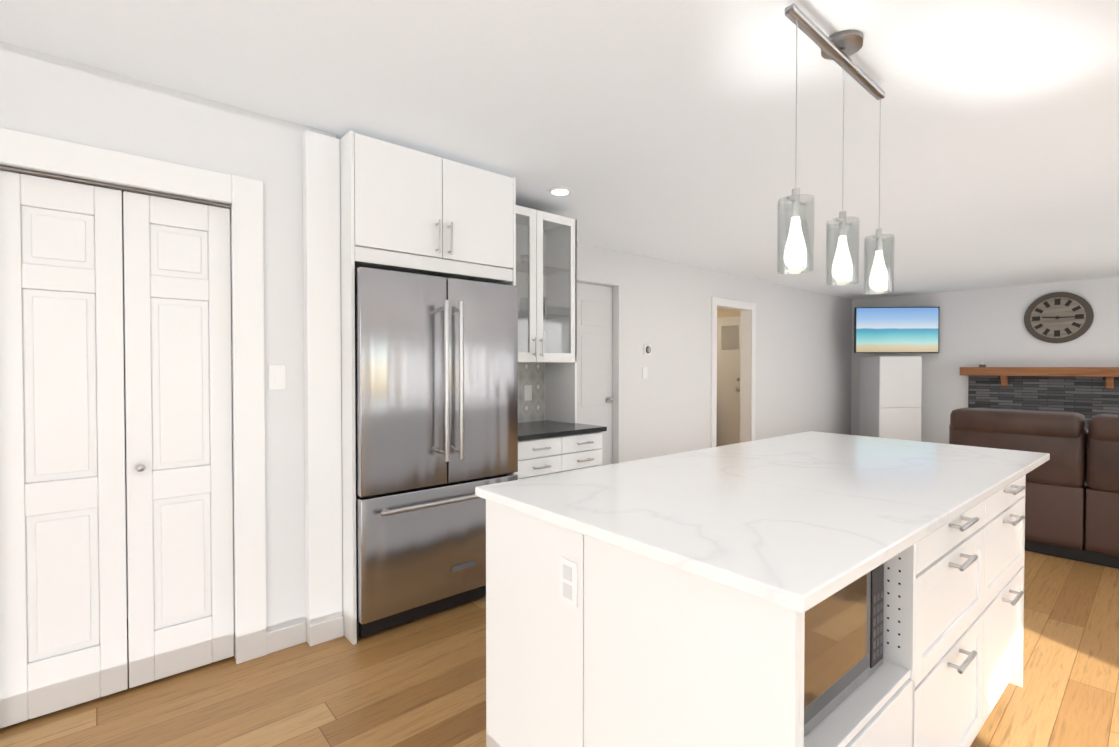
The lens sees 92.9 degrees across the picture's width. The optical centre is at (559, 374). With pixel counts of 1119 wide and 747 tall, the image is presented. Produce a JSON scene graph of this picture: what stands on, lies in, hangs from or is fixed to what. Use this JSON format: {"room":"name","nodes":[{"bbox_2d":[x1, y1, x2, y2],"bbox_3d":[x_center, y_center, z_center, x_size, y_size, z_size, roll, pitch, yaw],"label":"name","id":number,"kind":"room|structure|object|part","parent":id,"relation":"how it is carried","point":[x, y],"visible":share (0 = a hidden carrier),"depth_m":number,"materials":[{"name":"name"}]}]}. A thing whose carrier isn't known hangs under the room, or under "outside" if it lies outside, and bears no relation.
{"room":"kitchen","nodes":[
{"label":"kitchen","id":0,"kind":"room"},
{"bbox_2d":[0,41,335,632],"bbox_3d":[-2.076,0.058,1.850,2.490,2.440,0.140,-1,1,-41],"label":"wall","id":1,"kind":"structure","parent":0,"point":[47,95],"depth_m":2.37,"materials":[{"name":"white paint"}]},
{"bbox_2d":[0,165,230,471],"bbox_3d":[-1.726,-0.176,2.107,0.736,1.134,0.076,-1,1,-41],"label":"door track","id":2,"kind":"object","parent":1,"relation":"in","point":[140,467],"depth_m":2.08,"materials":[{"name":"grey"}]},
{"bbox_2d":[0,170,233,727],"bbox_3d":[-1.736,0.266,2.126,0.734,1.987,0.033,-1,1,-41],"label":"closet door","id":3,"kind":"structure","parent":1,"relation":"attached to","point":[63,612],"depth_m":2.08,"materials":[{"name":"white wood"}]},
{"bbox_2d":[0,128,266,663],"bbox_3d":[-1.742,0.207,2.131,0.970,2.135,0.160,-1,1,-41],"label":"trim","id":4,"kind":"structure","parent":1,"relation":"attached to","point":[242,197],"depth_m":2.33,"materials":[{"name":"white wood"}]},
{"bbox_2d":[269,365,285,389],"bbox_3d":[-1.293,0.012,2.435,0.070,0.115,0.009,-1,1,-41],"label":"light switch","id":5,"kind":"object","parent":1,"relation":"attached to","point":[277,377],"visible":1,"depth_m":2.43,"materials":[{"name":"white plastic"}]},
{"bbox_3d":[-1.291,0.012,2.433,0.026,0.065,0.003,-1,1,-41],"label":"trim","id":6,"kind":"part","parent":5,"relation":"part of","materials":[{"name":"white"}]},
{"bbox_2d":[267,616,343,653],"bbox_3d":[2.746,1.189,4.680,9.148,0.095,7.500,-1,1,-41],"label":"baseboard","id":7,"kind":"structure","parent":1,"relation":"attached to","point":[295,634],"depth_m":2.49,"materials":[{"name":"white wood"}]},
{"bbox_2d":[302,130,342,643],"bbox_3d":[-1.132,0.068,2.543,0.153,2.400,0.060,-1,1,-41],"label":"pillar","id":8,"kind":"structure","parent":1,"relation":"attached to","point":[322,357],"depth_m":2.51,"materials":[{"name":"white paint"}]},
{"bbox_2d":[22,192,851,617],"bbox_3d":[0.675,0.006,5.394,11.300,2.440,0.150,-1,1,-41],"label":"wall","id":9,"kind":"structure","parent":0,"point":[662,308],"depth_m":6.04,"materials":[{"name":"white paint"}]},
{"bbox_2d":[577,282,612,465],"bbox_3d":[0.176,0.178,4.950,0.952,2.084,0.116,-1,1,-41],"label":"hall door","id":10,"kind":"structure","parent":9,"relation":"in","point":[594,346],"depth_m":5.12,"materials":[{"name":"white wood"}]},
{"bbox_3d":[0.494,0.249,5.202,0.058,0.060,0.076,-1,1,-41],"label":"nickel hall door knob","id":11,"kind":"part","parent":10,"relation":"part of","materials":[{"name":"silver metal"}]},
{"bbox_2d":[642,367,646,377],"bbox_3d":[0.861,-0.022,5.441,0.064,0.103,0.024,-1,1,-41],"label":"light switch","id":12,"kind":"object","parent":9,"relation":"attached to","point":[644,369],"depth_m":5.46,"materials":[{"name":"white plastic"}]},
{"bbox_2d":[644,344,650,354],"bbox_3d":[0.896,-0.258,5.468,0.096,0.103,0.024,-1,1,-41],"label":"thermostat","id":13,"kind":"object","parent":9,"relation":"attached to","point":[647,349],"depth_m":5.47,"materials":[{"name":"white plastic"}]},
{"bbox_2d":[711,297,755,447],"bbox_3d":[2.118,0.142,6.648,1.000,2.130,0.172,-1,1,-41],"label":"door frame","id":14,"kind":"structure","parent":9,"relation":"attached to","point":[747,310],"depth_m":6.87,"materials":[{"name":"white wood"}]},
{"bbox_2d":[529,363,544,421],"bbox_3d":[-0.879,0.032,3.655,1.690,2.440,0.420,-1,1,-41],"label":"wall","id":15,"kind":"structure","parent":0,"point":[544,392],"depth_m":4.05,"materials":[{"name":"white paint"}]},
{"bbox_2d":[518,363,543,421],"bbox_3d":[-0.387,0.132,3.803,0.718,0.435,0.008,-1,1,-41],"label":"tile backsplash","id":16,"kind":"structure","parent":15,"relation":"attached to","point":[532,374],"depth_m":3.96,"materials":[{"name":"grey tile"}]},
{"bbox_2d":[524,385,531,400],"bbox_3d":[-0.233,0.135,3.929,0.070,0.115,0.004,-1,1,-41],"label":"outlet","id":17,"kind":"object","parent":16,"relation":"attached to","point":[527,392],"visible":1,"depth_m":3.92,"materials":[{"name":"white plastic"}]},
{"bbox_2d":[516,205,576,422],"bbox_3d":[-0.252,-0.374,3.654,0.736,1.448,0.374,-1,1,-41],"label":"upper cabinet","id":18,"kind":"object","parent":15,"relation":"attached to","point":[546,263],"visible":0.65,"depth_m":3.77,"materials":[{"name":"white wood"}]},
{"bbox_3d":[-0.266,-0.465,3.679,0.303,0.727,0.170,-1,1,-41],"label":"plate","id":19,"kind":"part","parent":18,"relation":"part of","materials":[{"name":"white"}]},
{"bbox_3d":[-0.259,-0.572,3.659,0.696,0.940,0.307,-1,1,-41],"label":"glass","id":20,"kind":"part","parent":18,"relation":"part of","materials":[{"name":"clear glass"}]},
{"bbox_2d":[0,551,1118,746],"bbox_3d":[1.805,1.295,4.123,11.700,0.100,8.300,-1,1,-41],"label":"floor","id":21,"kind":"structure","parent":0,"point":[420,682],"depth_m":2.12,"materials":[{"name":"brown wood"}]},
{"bbox_2d":[340,130,515,644],"bbox_3d":[-0.799,0.061,3.003,0.950,2.400,0.656,-1,1,-41],"label":"enclosure","id":22,"kind":"object","parent":21,"relation":"on","point":[405,209],"visible":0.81,"depth_m":2.63,"materials":[{"name":"white wood"}]},
{"bbox_2d":[355,267,517,636],"bbox_3d":[-0.763,0.378,2.966,0.906,1.767,0.718,-1,1,-41],"label":"fridge","id":23,"kind":"object","parent":21,"relation":"on","point":[436,386],"visible":0.69,"depth_m":2.67,"materials":[{"name":"grey metal"}]},
{"bbox_2d":[516,420,606,479],"bbox_3d":[-0.160,0.803,3.583,0.758,0.900,0.629,-1,1,-41],"label":"base cabinet","id":24,"kind":"object","parent":21,"relation":"on","point":[547,447],"visible":0.35,"depth_m":3.38,"materials":[{"name":"white wood"}]},
{"bbox_2d":[486,467,1036,746],"bbox_3d":[0.839,0.832,1.924,1.937,0.890,1.055,-1,1,-40],"label":"kitchen island","id":25,"kind":"object","parent":21,"relation":"on","point":[589,643],"depth_m":1.32,"materials":[{"name":"white wood"}]},
{"bbox_3d":[0.023,0.543,1.393,0.005,0.115,0.070,-1,1,-40],"label":"plate","id":26,"kind":"part","parent":25,"relation":"part of","materials":[{"name":"white plastic"}]},
{"bbox_2d":[475,431,1049,614],"bbox_3d":[0.956,0.380,2.040,2.310,0.048,1.066,-1,1,-40],"label":"island countertop","id":27,"kind":"structure","parent":25,"relation":"on","point":[893,491],"depth_m":1.62,"materials":[{"name":"white stone"}]},
{"label":"glass","id":28,"kind":"part","parent":25,"relation":"part of","materials":[{"name":"clear glass"}]},
{"bbox_2d":[859,356,921,440],"bbox_3d":[5.088,0.454,8.198,0.600,1.460,0.600,0,1,4],"label":"tv cabinet","id":29,"kind":"object","parent":21,"relation":"on","point":[890,396],"visible":0.71,"depth_m":7.91,"materials":[{"name":"white wood"}]},
{"bbox_2d":[949,407,1118,568],"bbox_3d":[4.071,0.761,3.534,0.995,0.985,2.260,-1,1,-41],"label":"sofa","id":30,"kind":"object","parent":21,"relation":"on","point":[1072,498],"visible":0.69,"depth_m":3.59,"materials":[{"name":"brown leather"}]},
{"bbox_2d":[0,0,1118,299],"bbox_3d":[1.805,-1.245,4.085,11.700,0.100,8.300,-1,1,-41],"label":"ceiling","id":31,"kind":"structure","parent":0,"point":[986,156],"depth_m":2.29,"materials":[{"name":"white paint"}]},
{"bbox_2d":[547,187,572,196],"bbox_3d":[0.005,-1.181,3.440,0.170,0.007,0.170,-1,1,-41],"label":"recessed light","id":32,"kind":"object","parent":31,"relation":"in","point":[560,191],"visible":1,"depth_m":3.42,"materials":[{"name":"white"}]},
{"bbox_2d":[777,3,893,294],"bbox_3d":[0.998,-0.742,1.871,0.824,0.840,0.130,-1,1,-41],"label":"pendant light","id":33,"kind":"object","parent":31,"relation":"hanging from","point":[839,48],"visible":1,"depth_m":1.83,"materials":[{"name":"clear glass"}]},
{"bbox_2d":[563,564,571,599],"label":"outlet","id":34,"kind":"object","parent":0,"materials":[{"name":"white plastic"}]},
{"bbox_2d":[717,308,739,317],"bbox_3d":[2.241,-0.036,8.160,0.100,2.440,1.950,-1,1,-41],"label":"wall","id":35,"kind":"structure","parent":0,"point":[722,312],"depth_m":7.81,"materials":[{"name":"beige paint"}]},
{"bbox_2d":[716,316,739,446],"bbox_3d":[2.498,0.171,7.757,0.043,2.020,0.440,-1,1,-41],"label":"door","id":36,"kind":"structure","parent":35,"relation":"attached to","point":[728,399],"depth_m":7.76,"materials":[{"name":"beige wood"}]},
{"bbox_2d":[721,325,738,349],"bbox_3d":[2.481,-0.534,7.731,0.005,0.350,0.280,-1,1,-41],"label":"window","id":37,"kind":"structure","parent":35,"relation":"in","point":[729,339],"depth_m":7.76,"materials":[{"name":"clear glass"}]},
{"bbox_2d":[859,356,878,437],"label":"panel","id":38,"kind":"object","parent":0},
{"bbox_2d":[851,277,1118,443],"bbox_3d":[6.096,-0.032,7.894,0.150,2.440,8.250,-1,1,-41],"label":"wall","id":39,"kind":"structure","parent":0,"point":[986,326],"depth_m":7.70,"materials":[{"name":"white paint"}]},
{"bbox_2d":[854,307,938,352],"bbox_3d":[5.147,-0.680,8.139,1.230,0.700,0.082,0,1,4],"label":"wall-mounted tv","id":40,"kind":"object","parent":39,"relation":"attached to","point":[896,329],"visible":0.98,"depth_m":8.10,"materials":[{"name":"black"}]},
{"bbox_2d":[968,375,1118,431],"bbox_3d":[6.650,0.610,7.125,0.040,1.180,1.890,-1,1,-41],"label":"stone fireplace surround","id":41,"kind":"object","parent":39,"relation":"attached to","point":[1088,398],"depth_m":7.17,"materials":[{"name":"grey stone"}]},
{"bbox_2d":[960,362,1118,388],"bbox_3d":[6.592,-0.001,7.046,0.220,0.345,2.060,-1,1,-41],"label":"mantel shelf","id":42,"kind":"object","parent":41,"relation":"attached to","point":[1108,373],"visible":1,"depth_m":7.07,"materials":[{"name":"brown wood"}]},
{"bbox_2d":[1024,292,1093,342],"bbox_3d":[6.650,-0.760,7.098,0.050,0.680,0.680,-1,1,-41],"label":"wall clock","id":43,"kind":"object","parent":39,"relation":"attached to","point":[1059,317],"visible":1,"depth_m":7.08,"materials":[{"name":"grey"}]}
]}

